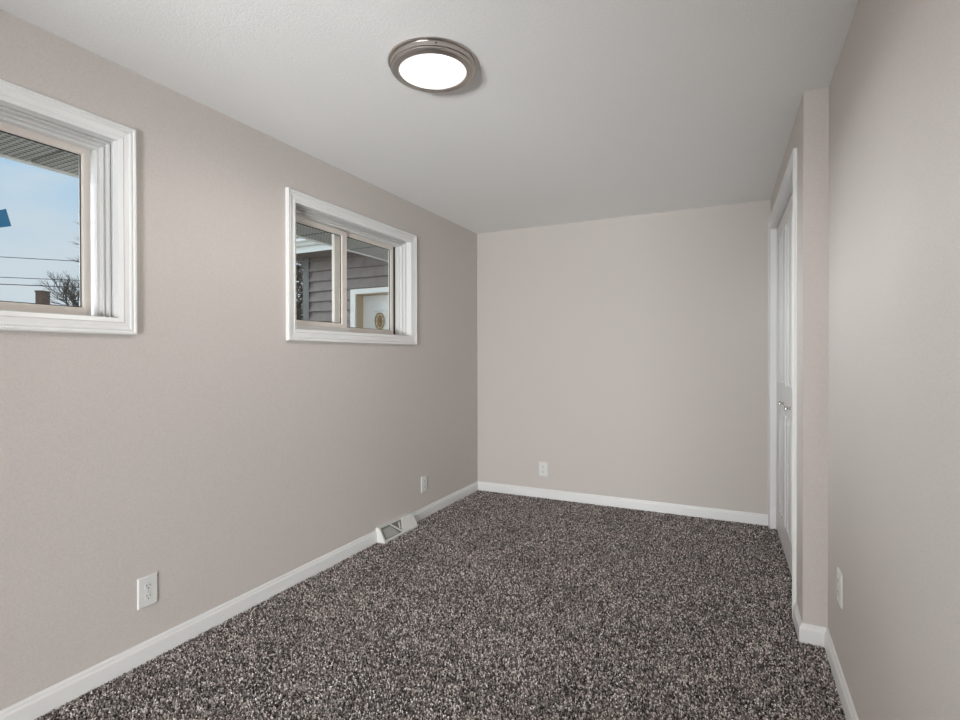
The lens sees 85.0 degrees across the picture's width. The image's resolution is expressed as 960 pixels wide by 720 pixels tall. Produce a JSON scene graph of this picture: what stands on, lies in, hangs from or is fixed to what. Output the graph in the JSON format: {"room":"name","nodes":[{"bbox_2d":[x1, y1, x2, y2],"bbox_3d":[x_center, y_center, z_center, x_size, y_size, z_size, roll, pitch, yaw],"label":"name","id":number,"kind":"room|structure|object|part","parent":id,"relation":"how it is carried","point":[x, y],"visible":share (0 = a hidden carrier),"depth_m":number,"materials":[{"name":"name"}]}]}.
{"room":"empty bedroom","nodes":[
{"label":"empty bedroom","id":0,"kind":"room"},
{"bbox_2d":[0,9,477,710],"bbox_3d":[-1.322,0.041,2.556,0.180,2.452,5.525,0,0,26],"label":"wall","id":1,"kind":"structure","parent":0,"point":[215,453],"depth_m":2.40,"materials":[{"name":"beige paint"}]},
{"bbox_2d":[0,79,136,334],"bbox_3d":[-1.768,-0.517,1.605,0.185,0.838,1.285,0,0,26],"label":"window","id":2,"kind":"structure","parent":1,"relation":"in","point":[105,148],"depth_m":2.09,"materials":[{"name":"white paint"}]},
{"bbox_2d":[0,209,10,227],"bbox_3d":[-1.702,-0.501,1.852,0.002,0.078,0.072,0,0,26],"label":"sticker","id":3,"kind":"object","parent":2,"relation":"attached to","point":[4,219],"visible":1,"depth_m":1.86,"materials":[{"name":"blue"}]},
{"bbox_3d":[-1.715,-0.509,1.818,0.022,0.667,0.646,0,0,26],"label":"sash","id":4,"kind":"part","parent":2,"relation":"part of","materials":[{"name":"beige plastic"}]},
{"bbox_3d":[-1.792,-0.517,1.617,0.131,0.718,1.165,0,0,26],"label":"frame","id":5,"kind":"part","parent":2,"relation":"part of","materials":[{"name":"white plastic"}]},
{"bbox_2d":[137,572,157,609],"bbox_3d":[-1.394,0.969,2.198,0.009,0.128,0.083,0,0,26],"label":"power outlet","id":6,"kind":"object","parent":1,"relation":"attached to","point":[147,588],"visible":1,"depth_m":2.19,"materials":[{"name":"white plastic"}]},
{"bbox_2d":[145,592,151,599],"bbox_3d":[-1.392,0.991,2.197,0.002,0.030,0.030,0,0,26],"label":"receptacle","id":7,"kind":"object","parent":6,"relation":"attached to","point":[148,595],"depth_m":2.20,"materials":[{"name":"white plastic"}]},
{"bbox_2d":[145,582,151,589],"bbox_3d":[-1.392,0.948,2.196,0.002,0.030,0.030,0,0,26],"label":"receptacle","id":8,"kind":"object","parent":6,"relation":"attached to","point":[148,585],"depth_m":2.20,"materials":[{"name":"white plastic"}]},
{"bbox_2d":[0,132,387,259],"bbox_3d":[-2.162,-1.067,2.139,0.962,0.042,7.950,0,0,26],"label":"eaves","id":9,"kind":"structure","parent":1,"relation":"attached to","point":[10,145],"depth_m":2.76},
{"bbox_2d":[0,154,387,261],"bbox_3d":[-2.653,-1.121,2.252,0.020,0.170,7.720,0,0,26],"label":"trim","id":10,"kind":"structure","parent":1,"relation":"attached to","point":[29,162],"depth_m":2.90,"materials":[{"name":"white"}]},
{"bbox_2d":[0,481,477,719],"bbox_3d":[-1.211,1.220,2.566,0.014,0.093,5.425,0,0,26],"label":"baseboard","id":11,"kind":"structure","parent":1,"relation":"attached to","point":[39,704],"depth_m":2.32,"materials":[{"name":"white paint"}]},
{"bbox_2d":[285,187,416,344],"bbox_3d":[-0.848,-0.530,3.480,0.185,0.838,1.283,0,0,26],"label":"window","id":12,"kind":"structure","parent":1,"relation":"in","point":[301,208],"depth_m":3.41,"materials":[{"name":"white paint"}]},
{"bbox_3d":[-0.996,-0.521,3.224,0.022,0.633,0.502,0,0,26],"label":"sash","id":13,"kind":"part","parent":12,"relation":"part of","materials":[{"name":"beige plastic"}]},
{"bbox_3d":[-0.872,-0.530,3.492,0.131,0.718,1.163,0,0,26],"label":"frame","id":14,"kind":"part","parent":12,"relation":"part of","materials":[{"name":"white plastic"}]},
{"bbox_3d":[-0.806,-0.522,3.670,0.022,0.667,0.644,0,0,26],"label":"sash","id":15,"kind":"part","parent":12,"relation":"part of","materials":[{"name":"beige plastic"}]},
{"bbox_2d":[376,511,418,543],"bbox_3d":[-0.588,1.203,3.758,0.081,0.111,0.415,0,0,26],"label":"air vent","id":16,"kind":"object","parent":1,"relation":"in","point":[390,530],"visible":1,"depth_m":3.73,"materials":[{"name":"white metal"}]},
{"bbox_3d":[-0.626,1.203,3.675,0.032,0.058,0.149,0,0,26],"label":"damper plate","id":17,"kind":"part","parent":16,"relation":"part of","materials":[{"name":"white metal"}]},
{"bbox_2d":[421,475,426,492],"bbox_3d":[-0.441,0.979,4.142,0.009,0.128,0.083,0,0,26],"label":"power outlet","id":18,"kind":"object","parent":1,"relation":"attached to","point":[423,478],"visible":1,"depth_m":4.13,"materials":[{"name":"white plastic"}]},
{"bbox_2d":[0,0,858,233],"bbox_3d":[-0.330,-1.232,0.122,4.103,0.120,9.245,0,0,26],"label":"ceiling","id":19,"kind":"structure","parent":0,"point":[570,111],"depth_m":2.25,"materials":[{"name":"white paint"}]},
{"bbox_2d":[388,36,477,92],"bbox_3d":[-0.188,-1.161,2.089,0.356,0.047,0.356,0,0,26],"label":"ceiling lamp","id":20,"kind":"object","parent":19,"relation":"attached to","point":[430,64],"visible":1,"depth_m":2.03,"materials":[{"name":"silver metal"}]},
{"bbox_2d":[399,53,465,88],"bbox_3d":[-0.188,-1.144,2.089,0.266,0.013,0.266,0,0,26],"label":"diffuser","id":21,"kind":"object","parent":20,"relation":"attached to","point":[416,70],"depth_m":2.06,"materials":[{"name":"white"}]},
{"bbox_2d":[50,515,841,719],"bbox_3d":[-0.325,1.349,0.138,4.103,0.138,9.245,0,0,26],"label":"floor","id":22,"kind":"structure","parent":0,"point":[497,515],"depth_m":2.06,"materials":[{"name":"grey carpet"}]},
{"bbox_2d":[34,490,845,719],"bbox_3d":[0.281,1.255,2.661,2.600,0.016,3.928,0,0,26],"label":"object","id":23,"kind":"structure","parent":22,"relation":"on","point":[571,534],"depth_m":2.39,"materials":[{"name":"grey carpet"}]},
{"bbox_2d":[477,199,770,513],"bbox_3d":[1.435,0.025,4.347,3.553,2.452,0.120,0,0,26],"label":"wall","id":24,"kind":"structure","parent":0,"point":[627,356],"depth_m":4.36,"materials":[{"name":"beige paint"}]},
{"bbox_2d":[539,462,547,476],"bbox_3d":[0.569,0.981,4.707,0.083,0.128,0.009,0,0,26],"label":"power outlet","id":25,"kind":"object","parent":24,"relation":"attached to","point":[543,466],"visible":1,"depth_m":4.70,"materials":[{"name":"white plastic"}]},
{"bbox_2d":[478,481,767,525],"bbox_3d":[1.073,1.205,4.458,2.449,0.093,0.014,0,0,26],"label":"baseboard","id":26,"kind":"structure","parent":24,"relation":"attached to","point":[668,508],"depth_m":4.36,"materials":[{"name":"white paint"}]},
{"bbox_2d":[771,0,959,719],"bbox_3d":[1.067,0.044,1.397,0.233,2.452,5.547,0,0,26],"label":"wall","id":27,"kind":"structure","parent":0,"point":[894,336],"depth_m":1.42,"materials":[{"name":"beige paint"}]},
{"bbox_2d":[768,148,796,620],"bbox_3d":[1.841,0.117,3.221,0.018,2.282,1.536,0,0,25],"label":"trim","id":28,"kind":"structure","parent":27,"relation":"attached to","point":[792,164],"depth_m":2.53,"materials":[{"name":"white paint"}]},
{"bbox_2d":[776,192,792,575],"bbox_3d":[1.878,0.141,3.204,0.063,2.186,1.404,0,0,25],"label":"door","id":29,"kind":"structure","parent":27,"relation":"in","point":[785,227],"depth_m":3.31,"materials":[{"name":"white paint"}]},
{"bbox_2d":[793,602,801,641],"bbox_3d":[1.472,1.216,2.426,0.014,0.093,0.226,0,0,25],"label":"baseboard","id":30,"kind":"structure","parent":27,"relation":"attached to","point":[797,620],"depth_m":2.42,"materials":[{"name":"white paint"}]},
{"bbox_2d":[799,623,827,646],"bbox_3d":[1.470,1.217,2.309,0.110,0.093,0.014,0,0,26],"label":"baseboard","id":31,"kind":"structure","parent":27,"relation":"attached to","point":[811,634],"depth_m":2.31,"materials":[{"name":"white paint"}]},
{"bbox_2d":[837,567,842,608],"bbox_3d":[1.382,0.875,2.015,0.009,0.128,0.083,0,0,26],"label":"power outlet","id":32,"kind":"object","parent":27,"relation":"attached to","point":[839,574],"visible":1,"depth_m":2.00,"materials":[{"name":"white plastic"}]},
{"bbox_2d":[824,628,858,719],"bbox_3d":[0.708,1.229,0.647,0.014,0.093,3.670,0,0,26],"label":"baseboard","id":33,"kind":"structure","parent":27,"relation":"attached to","point":[849,710],"depth_m":1.97,"materials":[{"name":"white paint"}]},
{"label":"outside","id":34,"kind":"structure","parent":0,"visible":0},
{"bbox_3d":[-23.614,1.380,22.733,57.577,0.380,100.000,0,0,26],"label":"ground","id":35,"kind":"structure","parent":34,"visible":0},
{"bbox_2d":[35,290,50,303],"bbox_3d":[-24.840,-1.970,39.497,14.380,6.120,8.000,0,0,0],"label":"chimney","id":36,"kind":"object","parent":35,"relation":"on","point":[38,295],"visible":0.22,"depth_m":37.68,"materials":[{"name":"brown"}]},
{"bbox_2d":[32,270,79,306],"bbox_3d":[-19.152,-1.573,24.972,3.328,5.553,3.838,0,0,-40],"label":"bare tree","id":37,"kind":"object","parent":35,"relation":"on","point":[71,295],"visible":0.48,"depth_m":24.33,"materials":[{"name":"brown plant"}]},
{"bbox_2d":[68,222,79,286],"bbox_3d":[-11.876,-1.631,16.038,1.321,5.744,0.673,0,0,9],"label":"bare tree","id":38,"kind":"object","parent":35,"relation":"on","point":[77,222],"visible":0.14,"depth_m":15.94,"materials":[{"name":"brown plant"}]},
{"bbox_2d":[296,261,302,319],"bbox_3d":[-3.137,-0.308,9.006,0.725,3.093,0.753,0,0,26],"label":"evergreen tree","id":39,"kind":"object","parent":35,"relation":"on","point":[299,311],"visible":0.13,"depth_m":8.89,"materials":[{"name":"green plant"}]},
{"bbox_2d":[296,237,388,329],"bbox_3d":[-0.811,-0.815,7.432,3.165,4.182,3.360,0,0,26],"label":"house wing","id":40,"kind":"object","parent":35,"relation":"on","point":[367,277],"visible":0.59,"depth_m":6.36,"materials":[{"name":"beige plastic"}]},
{"bbox_3d":[-1.112,0.200,6.163,0.985,2.105,0.075,0,0,26],"label":"door frame","id":41,"kind":"part","parent":40,"relation":"part of","materials":[{"name":"white wood"}]},
{"bbox_3d":[-1.059,0.225,6.271,0.809,2.014,0.045,0,0,26],"label":"entry door","id":42,"kind":"part","parent":40,"relation":"part of","materials":[{"name":"white wood"}]},
{"bbox_3d":[-1.206,-0.326,6.310,0.210,0.555,0.008,0,0,26],"label":"panel molding","id":43,"kind":"part","parent":40,"relation":"part of","materials":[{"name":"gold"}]},
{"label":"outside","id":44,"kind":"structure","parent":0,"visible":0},
{"bbox_2d":[6,257,78,261],"bbox_3d":[-13.753,-3.055,14.999,24.066,1.429,0.020,0,0,0],"label":"overhead cable","id":45,"kind":"object","parent":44,"point":[6,257],"visible":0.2,"depth_m":14.99,"materials":[{"name":"grey plastic"}]},
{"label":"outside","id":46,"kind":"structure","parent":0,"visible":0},
{"bbox_2d":[0,277,79,280],"bbox_3d":[-13.753,-2.423,15.000,24.066,1.064,0.020,0,0,0],"label":"overhead cable","id":47,"kind":"object","parent":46,"point":[0,277],"visible":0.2,"depth_m":14.99,"materials":[{"name":"grey plastic"}]},
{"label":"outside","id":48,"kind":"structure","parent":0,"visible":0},
{"bbox_2d":[0,284,79,287],"bbox_3d":[-13.753,-2.213,15.000,24.066,1.038,0.026,0,0,0],"label":"overhead cable","id":49,"kind":"object","parent":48,"point":[0,284],"visible":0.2,"depth_m":14.99,"materials":[{"name":"grey plastic"}]}
]}

